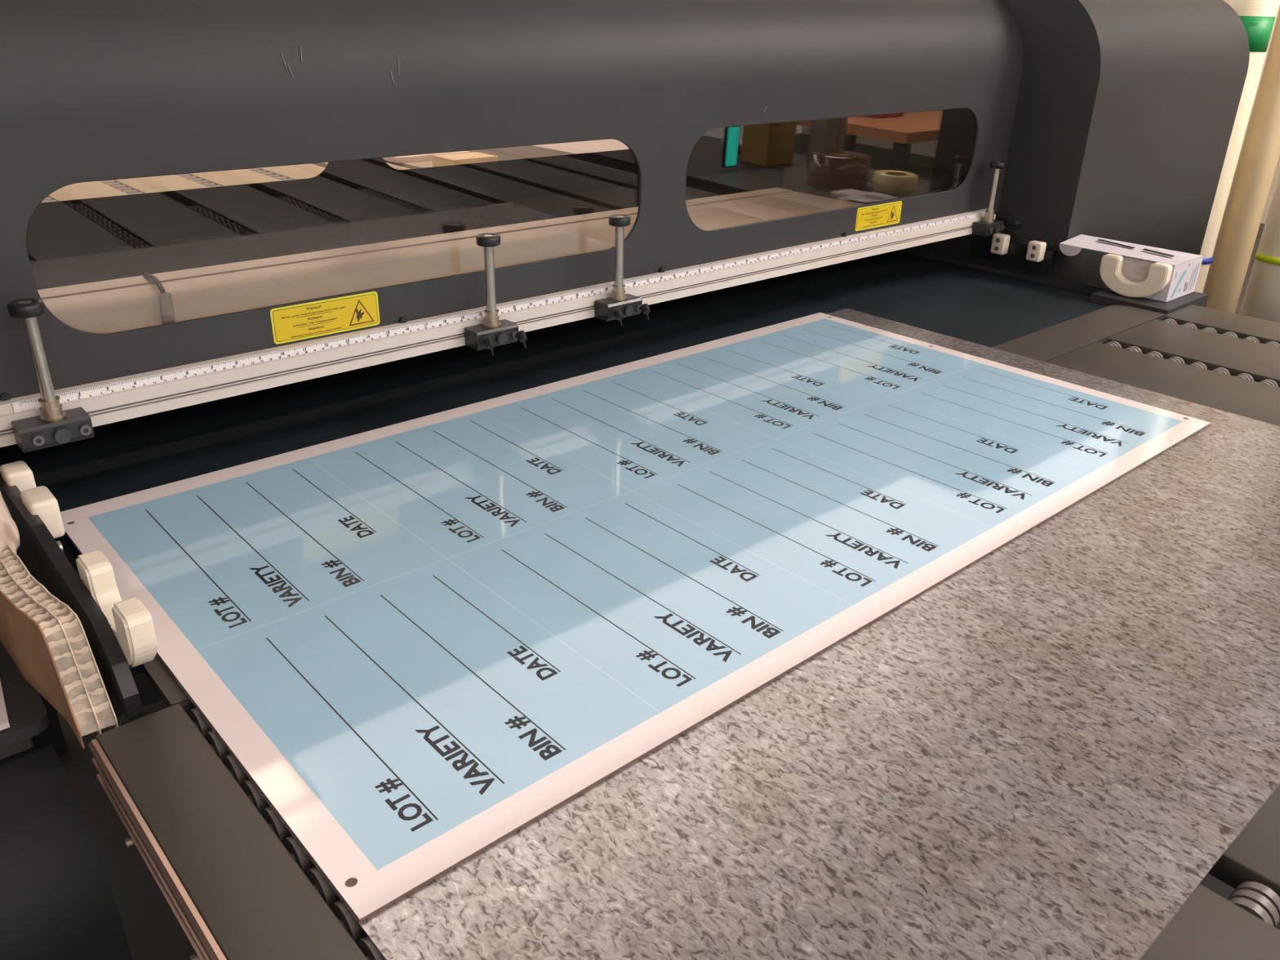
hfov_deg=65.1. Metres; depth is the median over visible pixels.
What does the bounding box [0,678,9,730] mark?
board
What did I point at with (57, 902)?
pedestal
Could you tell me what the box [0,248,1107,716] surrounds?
bed
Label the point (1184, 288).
print
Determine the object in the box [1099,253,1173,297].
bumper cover
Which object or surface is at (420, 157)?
card stack
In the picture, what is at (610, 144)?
storage unit
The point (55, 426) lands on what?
clamp
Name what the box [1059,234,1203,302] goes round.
carton
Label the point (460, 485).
print
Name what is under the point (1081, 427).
print
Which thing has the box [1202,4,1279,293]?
tube
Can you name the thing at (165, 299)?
cable
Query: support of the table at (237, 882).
on the floor
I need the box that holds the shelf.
[0,640,49,748]
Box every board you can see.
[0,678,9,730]
[64,308,1279,959]
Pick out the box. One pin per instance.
(442, 160)
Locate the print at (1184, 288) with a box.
[1174,263,1199,292]
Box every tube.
[1194,0,1279,293]
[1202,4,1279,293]
[1204,9,1279,313]
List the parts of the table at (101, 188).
leg, table plate, table plate, table plate, table plate, table plate, table plate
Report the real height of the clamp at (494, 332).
0.138 m
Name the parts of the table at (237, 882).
rail, table plate, table plate, table plate, table plate, table plate, table plate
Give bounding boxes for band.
[1201,256,1213,264]
[1254,252,1279,265]
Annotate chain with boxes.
[0,542,118,748]
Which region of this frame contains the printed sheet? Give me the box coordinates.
[60,312,1210,922]
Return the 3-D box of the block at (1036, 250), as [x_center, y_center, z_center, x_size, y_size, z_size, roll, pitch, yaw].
[0.765,-0.442,1.936,0.022,0.037,0.029,-20,33,-37]
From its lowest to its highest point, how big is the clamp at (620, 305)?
0.138 m
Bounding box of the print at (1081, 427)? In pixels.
[889,363,1182,467]
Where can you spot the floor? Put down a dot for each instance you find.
(152, 930)
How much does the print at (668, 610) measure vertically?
0.001 m
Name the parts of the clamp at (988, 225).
rod, knob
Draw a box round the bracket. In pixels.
[0,464,143,720]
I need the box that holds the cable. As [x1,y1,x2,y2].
[142,272,174,323]
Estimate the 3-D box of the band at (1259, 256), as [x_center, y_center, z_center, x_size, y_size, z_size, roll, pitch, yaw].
[1.556,-0.548,2.484,0.015,0.016,0.080,-7,27,-17]
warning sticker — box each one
[270,291,379,344]
[855,200,902,231]
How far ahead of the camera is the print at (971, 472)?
1.14 m
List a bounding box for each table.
[28,160,432,751]
[88,304,1279,959]
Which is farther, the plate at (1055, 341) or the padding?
the plate at (1055, 341)
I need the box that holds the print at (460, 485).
[308,412,630,558]
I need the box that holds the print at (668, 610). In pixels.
[448,491,853,712]
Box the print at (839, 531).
[633,438,992,604]
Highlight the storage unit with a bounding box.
[468,138,629,160]
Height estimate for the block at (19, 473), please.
0.038 m
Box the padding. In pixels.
[0,491,19,555]
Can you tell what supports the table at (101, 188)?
on the floor
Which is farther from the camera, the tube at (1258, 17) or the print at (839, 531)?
the tube at (1258, 17)
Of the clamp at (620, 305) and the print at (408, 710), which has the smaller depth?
the print at (408, 710)
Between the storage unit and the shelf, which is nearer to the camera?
the shelf
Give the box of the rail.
[0,208,995,447]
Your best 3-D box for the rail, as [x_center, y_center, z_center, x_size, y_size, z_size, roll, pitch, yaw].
[0.012,-0.270,1.423,1.820,0.037,0.020,-20,33,-37]
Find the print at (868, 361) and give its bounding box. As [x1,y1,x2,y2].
[731,318,979,396]
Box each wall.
[1223,0,1279,223]
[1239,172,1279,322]
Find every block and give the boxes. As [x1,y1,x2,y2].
[0,460,36,492]
[20,485,65,538]
[990,233,1010,254]
[1026,240,1046,262]
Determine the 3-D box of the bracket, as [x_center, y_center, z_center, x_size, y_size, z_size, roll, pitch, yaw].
[-0.487,0.077,0.849,0.026,0.072,0.375,-20,33,-37]
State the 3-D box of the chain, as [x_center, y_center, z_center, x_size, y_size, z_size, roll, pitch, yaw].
[-0.468,0.118,0.777,0.223,0.082,0.030,23,33,38]
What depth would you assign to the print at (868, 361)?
1.48 m
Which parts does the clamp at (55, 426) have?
knob, rod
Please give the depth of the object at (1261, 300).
2.50 m
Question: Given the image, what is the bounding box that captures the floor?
[0,222,1279,959]
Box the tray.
[37,187,864,333]
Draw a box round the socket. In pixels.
[35,438,41,443]
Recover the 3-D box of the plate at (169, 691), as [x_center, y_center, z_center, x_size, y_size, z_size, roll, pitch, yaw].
[-0.358,0.156,0.753,0.015,0.011,0.073,-20,33,-37]
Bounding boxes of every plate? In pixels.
[143,655,190,707]
[991,305,1165,362]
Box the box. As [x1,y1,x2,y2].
[431,151,497,167]
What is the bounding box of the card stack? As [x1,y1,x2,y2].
[382,151,470,163]
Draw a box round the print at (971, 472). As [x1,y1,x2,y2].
[776,397,1098,526]
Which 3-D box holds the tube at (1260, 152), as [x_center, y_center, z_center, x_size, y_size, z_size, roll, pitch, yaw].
[1.487,-0.785,2.400,0.080,2.050,0.080,-20,33,-37]
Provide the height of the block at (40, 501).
0.038 m
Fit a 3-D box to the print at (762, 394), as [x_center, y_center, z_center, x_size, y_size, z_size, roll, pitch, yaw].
[0.148,-0.128,1.352,0.224,0.001,0.287,-20,33,-37]
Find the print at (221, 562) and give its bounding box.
[88,457,445,649]
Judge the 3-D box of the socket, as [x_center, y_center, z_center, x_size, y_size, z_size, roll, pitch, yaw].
[-0.551,-0.036,0.918,0.005,0.005,0.001,-20,33,-37]
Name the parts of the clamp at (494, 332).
knob, rod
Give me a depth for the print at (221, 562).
0.92 m
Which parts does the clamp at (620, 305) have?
rod, knob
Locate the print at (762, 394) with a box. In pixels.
[618,344,887,438]
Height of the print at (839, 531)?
0.001 m
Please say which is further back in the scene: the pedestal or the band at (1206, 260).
the band at (1206, 260)
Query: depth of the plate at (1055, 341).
1.63 m
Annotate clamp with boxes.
[6,297,93,453]
[464,233,527,355]
[594,214,650,325]
[972,160,1005,236]
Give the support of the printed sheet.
on the board at (1043, 752)
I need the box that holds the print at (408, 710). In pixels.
[197,559,659,870]
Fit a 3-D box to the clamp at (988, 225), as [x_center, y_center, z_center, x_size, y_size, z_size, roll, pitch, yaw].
[0.672,-0.536,1.906,0.060,0.133,0.037,-20,33,-37]
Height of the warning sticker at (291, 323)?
0.040 m
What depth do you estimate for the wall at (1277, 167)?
7.06 m
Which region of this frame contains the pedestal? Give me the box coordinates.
[0,740,132,959]
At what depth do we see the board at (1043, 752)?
0.67 m
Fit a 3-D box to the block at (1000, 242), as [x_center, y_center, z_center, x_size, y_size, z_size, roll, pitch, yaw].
[0.714,-0.468,1.987,0.022,0.038,0.030,-20,33,-37]

